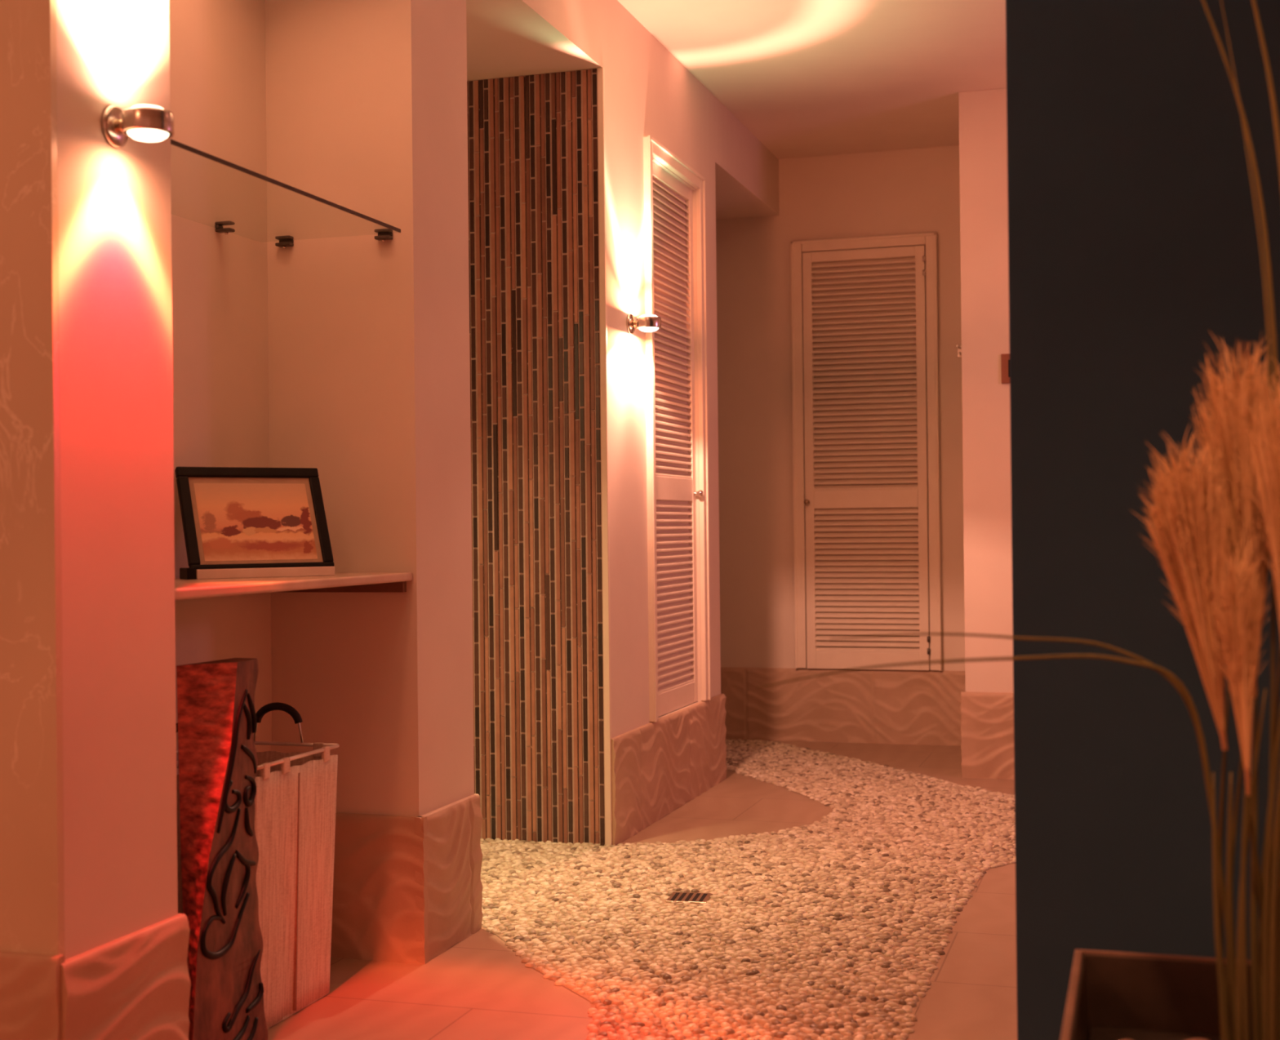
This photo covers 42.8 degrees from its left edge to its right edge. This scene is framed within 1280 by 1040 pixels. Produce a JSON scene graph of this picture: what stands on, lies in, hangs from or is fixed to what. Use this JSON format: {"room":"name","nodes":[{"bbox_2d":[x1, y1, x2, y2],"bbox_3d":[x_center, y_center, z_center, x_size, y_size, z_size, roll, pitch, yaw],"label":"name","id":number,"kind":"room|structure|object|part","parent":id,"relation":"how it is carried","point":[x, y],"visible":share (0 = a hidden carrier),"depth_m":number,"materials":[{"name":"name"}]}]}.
{"room":"spa hallway","nodes":[
{"label":"spa hallway","id":0,"kind":"room"},
{"bbox_2d":[0,0,64,955],"bbox_3d":[-1.667,-0.494,2.769,1.590,2.355,0.014,-1,0,17],"label":"wall","id":1,"kind":"structure","parent":0,"point":[32,908],"depth_m":2.54,"materials":[{"name":"paint"}]},
{"bbox_2d":[0,950,64,1039],"bbox_3d":[-1.606,0.854,2.733,1.498,0.348,0.024,-1,0,17],"label":"baseboard","id":2,"kind":"structure","parent":1,"relation":"attached to","point":[30,983],"depth_m":2.52,"materials":[{"name":"stone"}]},
{"bbox_2d":[55,0,779,959],"bbox_3d":[-0.716,-0.321,5.330,1.290,2.700,5.440,-1,0,17],"label":"wall","id":3,"kind":"structure","parent":0,"point":[342,352],"depth_m":3.81,"materials":[{"name":"paint"}]},
{"bbox_2d":[61,913,191,1039],"bbox_3d":[-0.840,0.852,2.676,0.024,0.336,0.338,-1,0,17],"label":"baseboard","id":4,"kind":"structure","parent":3,"relation":"attached to","point":[135,985],"depth_m":2.68,"materials":[{"name":"stone"}]},
{"bbox_2d":[101,104,173,147],"bbox_3d":[-0.813,-0.646,2.666,0.106,0.068,0.082,-1,0,17],"label":"wall lamp","id":5,"kind":"object","parent":3,"relation":"attached to","point":[149,123],"visible":1,"depth_m":2.64,"materials":[{"name":"silver metal"}]},
{"bbox_3d":[-0.858,-0.645,2.680,0.012,0.068,0.068,-1,0,17],"label":"wall plate","id":6,"kind":"part","parent":5,"relation":"part of","materials":[{"name":"silver metal"}]},
{"bbox_3d":[-0.845,-0.645,2.675,0.024,0.022,0.022,-1,0,17],"label":"arm","id":7,"kind":"part","parent":5,"relation":"part of","materials":[{"name":"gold metal"}]},
{"bbox_2d":[214,221,235,235],"bbox_3d":[-0.933,-0.656,3.675,0.040,0.028,0.022,-1,0,17],"label":"clamp","id":8,"kind":"object","parent":3,"relation":"attached to","point":[219,225],"visible":1,"depth_m":3.67,"materials":[{"name":"metal"}]},
{"bbox_2d":[275,235,293,248],"bbox_3d":[-0.841,-0.656,3.865,0.038,0.028,0.022,-1,0,17],"label":"clamp","id":9,"kind":"object","parent":3,"relation":"attached to","point":[285,241],"visible":1,"depth_m":3.86,"materials":[{"name":"metal"}]},
{"bbox_2d":[170,138,400,232],"bbox_3d":[-0.862,-0.661,3.351,0.362,0.008,0.948,-1,0,17],"label":"glass shelf","id":10,"kind":"object","parent":3,"relation":"attached to","point":[175,143],"visible":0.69,"depth_m":3.22,"materials":[{"name":"clear glass"}]},
{"bbox_2d":[174,572,412,599],"bbox_3d":[-0.846,0.145,3.363,0.371,0.046,0.981,-1,0,17],"label":"shelf","id":11,"kind":"object","parent":3,"relation":"attached to","point":[341,582],"visible":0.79,"depth_m":3.35,"materials":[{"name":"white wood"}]},
{"bbox_2d":[174,466,334,579],"bbox_3d":[-0.832,0.004,3.522,0.325,0.238,0.126,0,0,-31],"label":"framed picture","id":12,"kind":"object","parent":11,"relation":"on","point":[237,522],"visible":1,"depth_m":3.52,"materials":[{"name":"black paint"}]},
{"bbox_2d":[193,483,317,561],"bbox_3d":[-0.828,0.003,3.526,0.247,0.166,0.079,0,0,-31],"label":"painting","id":13,"kind":"object","parent":12,"relation":"on","point":[233,522],"depth_m":3.52},
{"bbox_2d":[330,812,428,964],"bbox_3d":[-0.684,0.855,3.819,0.398,0.336,0.024,-1,0,17],"label":"baseboard","id":14,"kind":"structure","parent":3,"relation":"attached to","point":[376,916],"depth_m":3.79,"materials":[{"name":"stone"}]},
{"bbox_2d":[373,228,392,242],"bbox_3d":[-0.595,-0.659,3.789,0.038,0.028,0.022,-1,0,17],"label":"clamp","id":15,"kind":"object","parent":3,"relation":"attached to","point":[384,234],"visible":0.98,"depth_m":3.78,"materials":[{"name":"metal"}]},
{"bbox_2d":[414,793,482,964],"bbox_3d":[-0.455,0.853,3.921,0.024,0.336,0.345,-1,0,17],"label":"baseboard","id":16,"kind":"structure","parent":3,"relation":"attached to","point":[454,859],"depth_m":3.91,"materials":[{"name":"stone"}]},
{"bbox_2d":[597,67,612,845],"bbox_3d":[-0.110,-0.198,5.123,0.020,2.440,0.017,-1,0,17],"label":"trim","id":17,"kind":"structure","parent":3,"relation":"attached to","point":[601,71],"depth_m":5.12,"materials":[{"name":"paint"}]},
{"bbox_2d":[626,313,661,334],"bbox_3d":[0.017,-0.644,5.349,0.106,0.068,0.082,-1,0,17],"label":"wall lamp","id":18,"kind":"object","parent":3,"relation":"attached to","point":[646,322],"visible":1,"depth_m":5.32,"materials":[{"name":"silver metal"}]},
{"bbox_3d":[-0.028,-0.643,5.363,0.012,0.068,0.068,-1,0,17],"label":"wall plate","id":19,"kind":"part","parent":18,"relation":"part of","materials":[{"name":"silver metal"}]},
{"bbox_2d":[610,693,726,845],"bbox_3d":[0.123,0.854,5.790,0.024,0.336,1.413,-1,0,17],"label":"baseboard","id":20,"kind":"structure","parent":3,"relation":"attached to","point":[660,766],"depth_m":5.65,"materials":[{"name":"stone"}]},
{"bbox_2d":[643,135,711,722],"bbox_3d":[0.121,-0.309,5.882,0.064,1.986,0.729,-1,0,17],"label":"door","id":21,"kind":"structure","parent":3,"relation":"in","point":[664,700],"depth_m":5.95,"materials":[{"name":"paint"}]},
{"bbox_3d":[0.221,-0.101,6.151,0.034,0.025,0.025,-1,0,17],"label":"knob","id":22,"kind":"part","parent":21,"relation":"part of","materials":[{"name":"silver metal"}]},
{"bbox_2d":[466,68,604,845],"bbox_3d":[-0.649,-0.192,5.308,1.128,2.440,0.042,-1,0,17],"label":"wall","id":23,"kind":"structure","parent":0,"point":[533,140],"depth_m":5.19,"materials":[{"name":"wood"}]},
{"bbox_2d":[267,738,1017,1039],"bbox_3d":[0.625,1.051,2.998,5.800,0.110,9.100,-1,0,17],"label":"floor","id":24,"kind":"structure","parent":0,"point":[860,891],"depth_m":4.03,"materials":[{"name":"gravel"}]},
{"bbox_2d":[176,657,267,1039],"bbox_3d":[-0.795,0.645,3.042,0.100,0.752,0.300,-1,0,17],"label":"sculpture","id":25,"kind":"object","parent":24,"relation":"on","point":[216,715],"visible":0.88,"depth_m":3.04,"materials":[{"name":"red wood"}]},
{"bbox_2d":[176,702,339,1028],"bbox_3d":[-0.842,0.710,3.410,0.300,0.622,0.367,-1,0,17],"label":"laundry hamper","id":26,"kind":"object","parent":24,"relation":"on","point":[295,798],"visible":0.46,"depth_m":3.37,"materials":[{"name":"wood"}]},
{"bbox_3d":[-0.972,0.764,3.451,0.024,0.513,0.349,-1,0,17],"label":"panel","id":27,"kind":"part","parent":26,"relation":"part of","materials":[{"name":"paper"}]},
{"bbox_3d":[-0.890,0.762,3.252,0.289,0.513,0.026,-1,0,17],"label":"panel","id":28,"kind":"part","parent":26,"relation":"part of","materials":[{"name":"wood"}]},
{"bbox_3d":[-0.711,0.761,3.370,0.024,0.513,0.349,-1,0,17],"label":"panel","id":29,"kind":"part","parent":26,"relation":"part of","materials":[{"name":"paper"}]},
{"bbox_3d":[-0.793,0.762,3.568,0.289,0.513,0.026,-1,0,17],"label":"panel","id":30,"kind":"part","parent":26,"relation":"part of","materials":[{"name":"wood"}]},
{"bbox_2d":[665,892,712,903],"bbox_3d":[0.133,1.014,4.386,0.110,0.005,0.110,-1,0,11],"label":"floor drain","id":31,"kind":"object","parent":24,"relation":"on","point":[691,897],"visible":1,"depth_m":4.38,"materials":[{"name":"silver metal"}]},
{"bbox_2d":[1060,948,1253,1039],"bbox_3d":[0.735,0.779,1.829,0.495,0.442,0.492,-1,0,17],"label":"square planter","id":32,"kind":"object","parent":24,"relation":"on","point":[1113,995],"visible":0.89,"depth_m":2.09,"materials":[{"name":"wood"}]},
{"bbox_2d":[756,0,1279,1039],"bbox_3d":[0.481,-0.025,1.859,0.728,1.346,0.182,-1,0,11],"label":"pampas grass","id":33,"kind":"object","parent":32,"relation":"on","point":[1233,520],"depth_m":1.82,"materials":[{"name":"beige plant"}]},
{"bbox_3d":[0.409,0.380,1.922,0.558,0.448,0.019,-1,0,18],"label":"blade","id":34,"kind":"part","parent":33,"relation":"part of","materials":[{"name":"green plant"}]},
{"bbox_3d":[0.458,0.368,1.919,0.472,0.470,0.024,-1,0,17],"label":"blade","id":35,"kind":"part","parent":33,"relation":"part of","materials":[{"name":"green plant"}]},
{"bbox_3d":[0.655,0.465,1.833,0.023,0.361,0.024,-1,0,17],"label":"blade","id":36,"kind":"part","parent":33,"relation":"part of","materials":[{"name":"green plant"}]},
{"bbox_3d":[0.674,0.410,1.880,0.025,0.471,0.009,0,0,-24],"label":"blade","id":37,"kind":"part","parent":33,"relation":"part of","materials":[{"name":"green plant"}]},
{"bbox_3d":[0.664,0.461,1.828,0.027,0.360,0.013,0,0,-42],"label":"stem","id":38,"kind":"part","parent":33,"relation":"part of","materials":[{"name":"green plant"}]},
{"bbox_3d":[0.681,0.372,1.844,0.051,0.546,0.008,-1,0,3],"label":"blade","id":39,"kind":"part","parent":33,"relation":"part of","materials":[{"name":"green plant"}]},
{"bbox_3d":[0.660,-0.050,1.847,0.132,1.300,0.007,-1,0,17],"label":"blade","id":40,"kind":"part","parent":33,"relation":"part of","materials":[{"name":"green plant"}]},
{"bbox_3d":[0.666,0.393,1.784,0.020,0.504,0.008,-1,0,28],"label":"blade","id":41,"kind":"part","parent":33,"relation":"part of","materials":[{"name":"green plant"}]},
{"bbox_3d":[0.679,0.000,1.821,0.053,1.200,0.004,-1,0,17],"label":"blade","id":42,"kind":"part","parent":33,"relation":"part of","materials":[{"name":"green plant"}]},
{"bbox_3d":[0.666,0.414,1.781,0.034,0.463,0.033,-1,0,17],"label":"blade","id":43,"kind":"part","parent":33,"relation":"part of","materials":[{"name":"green plant"}]},
{"bbox_3d":[0.692,0.415,1.829,0.011,0.451,0.037,-1,0,36],"label":"stem","id":44,"kind":"part","parent":33,"relation":"part of","materials":[{"name":"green plant"}]},
{"bbox_3d":[0.695,0.465,1.808,0.079,0.351,0.023,-1,0,-23],"label":"stem","id":45,"kind":"part","parent":33,"relation":"part of","materials":[{"name":"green plant"}]},
{"bbox_3d":[0.716,-0.050,1.862,0.071,1.300,0.009,-1,0,17],"label":"blade","id":46,"kind":"part","parent":33,"relation":"part of","materials":[{"name":"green plant"}]},
{"bbox_3d":[0.710,0.417,1.836,0.029,0.455,0.016,-1,0,17],"label":"blade","id":47,"kind":"part","parent":33,"relation":"part of","materials":[{"name":"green plant"}]},
{"bbox_3d":[0.698,0.377,1.789,0.036,0.535,0.014,-1,0,17],"label":"blade","id":48,"kind":"part","parent":33,"relation":"part of","materials":[{"name":"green plant"}]},
{"bbox_3d":[0.708,0.375,1.796,0.040,0.540,0.021,-1,0,17],"label":"blade","id":49,"kind":"part","parent":33,"relation":"part of","materials":[{"name":"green plant"}]},
{"bbox_3d":[0.733,0.413,1.868,0.035,0.464,0.010,-1,0,17],"label":"blade","id":50,"kind":"part","parent":33,"relation":"part of","materials":[{"name":"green plant"}]},
{"bbox_3d":[0.735,0.359,1.884,0.026,0.573,0.006,-1,0,5],"label":"blade","id":51,"kind":"part","parent":33,"relation":"part of","materials":[{"name":"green plant"}]},
{"bbox_3d":[0.708,0.445,1.797,0.011,0.391,0.059,-1,0,5],"label":"stem","id":52,"kind":"part","parent":33,"relation":"part of","materials":[{"name":"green plant"}]},
{"bbox_2d":[1189,1038,1205,1039],"bbox_3d":[0.627,0.618,1.826,0.081,0.070,0.073,-1,0,17],"label":"decorative piece","id":53,"kind":"object","parent":32,"relation":"on","point":[1194,1038],"visible":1,"depth_m":1.84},
{"bbox_2d":[617,0,1006,159],"bbox_3d":[0.596,-1.754,3.010,5.800,0.120,9.100,-1,0,17],"label":"ceiling","id":54,"kind":"structure","parent":0,"point":[806,78],"depth_m":6.00,"materials":[{"name":"paint"}]},
{"bbox_2d":[715,145,964,671],"bbox_3d":[2.148,-0.344,7.213,5.350,2.700,0.150,-1,0,17],"label":"wall","id":55,"kind":"structure","parent":0,"point":[917,190],"depth_m":7.58,"materials":[{"name":"paint"}]},
{"bbox_2d":[720,666,965,746],"bbox_3d":[0.579,0.857,7.610,2.090,0.336,0.024,-1,0,17],"label":"baseboard","id":56,"kind":"structure","parent":55,"relation":"attached to","point":[872,706],"depth_m":7.49,"materials":[{"name":"stone"}]},
{"bbox_2d":[790,232,941,671],"bbox_3d":[1.025,-0.304,7.447,0.668,1.972,0.062,-1,0,17],"label":"door","id":57,"kind":"structure","parent":55,"relation":"in","point":[852,653],"depth_m":7.46,"materials":[{"name":"paint"}]},
{"bbox_3d":[0.767,-0.083,7.512,0.025,0.025,0.034,-1,0,17],"label":"knob","id":58,"kind":"part","parent":57,"relation":"part of","materials":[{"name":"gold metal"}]},
{"bbox_2d":[956,345,961,357],"bbox_3d":[1.436,-0.758,7.330,0.028,0.050,0.049,-1,0,17],"label":"coat hook","id":59,"kind":"object","parent":55,"relation":"attached to","point":[959,348],"visible":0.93,"depth_m":7.35,"materials":[{"name":"silver metal"}]},
{"bbox_2d":[958,88,1013,692],"bbox_3d":[2.976,-0.355,6.397,3.285,2.700,0.920,-1,0,17],"label":"wall","id":60,"kind":"structure","parent":0,"point":[983,122],"depth_m":6.42,"materials":[{"name":"paint"}]},
{"bbox_2d":[960,691,1014,779],"bbox_3d":[2.174,0.834,6.154,1.900,0.336,0.024,-1,0,17],"label":"baseboard","id":61,"kind":"structure","parent":60,"relation":"attached to","point":[987,717],"depth_m":6.40,"materials":[{"name":"stone"}]},
{"bbox_2d":[1000,353,1009,383],"bbox_3d":[1.460,-0.592,6.377,0.100,0.116,0.013,-1,0,17],"label":"wall plate","id":62,"kind":"object","parent":60,"relation":"attached to","point":[1005,358],"visible":0.48,"depth_m":6.38,"materials":[{"name":"black paint"}]},
{"bbox_2d":[1005,0,1279,1039],"bbox_3d":[1.932,-0.361,2.198,2.799,2.700,0.140,-1,0,17],"label":"wall partition","id":63,"kind":"structure","parent":0,"point":[1133,234],"depth_m":2.50,"materials":[{"name":"paint"}]}
]}

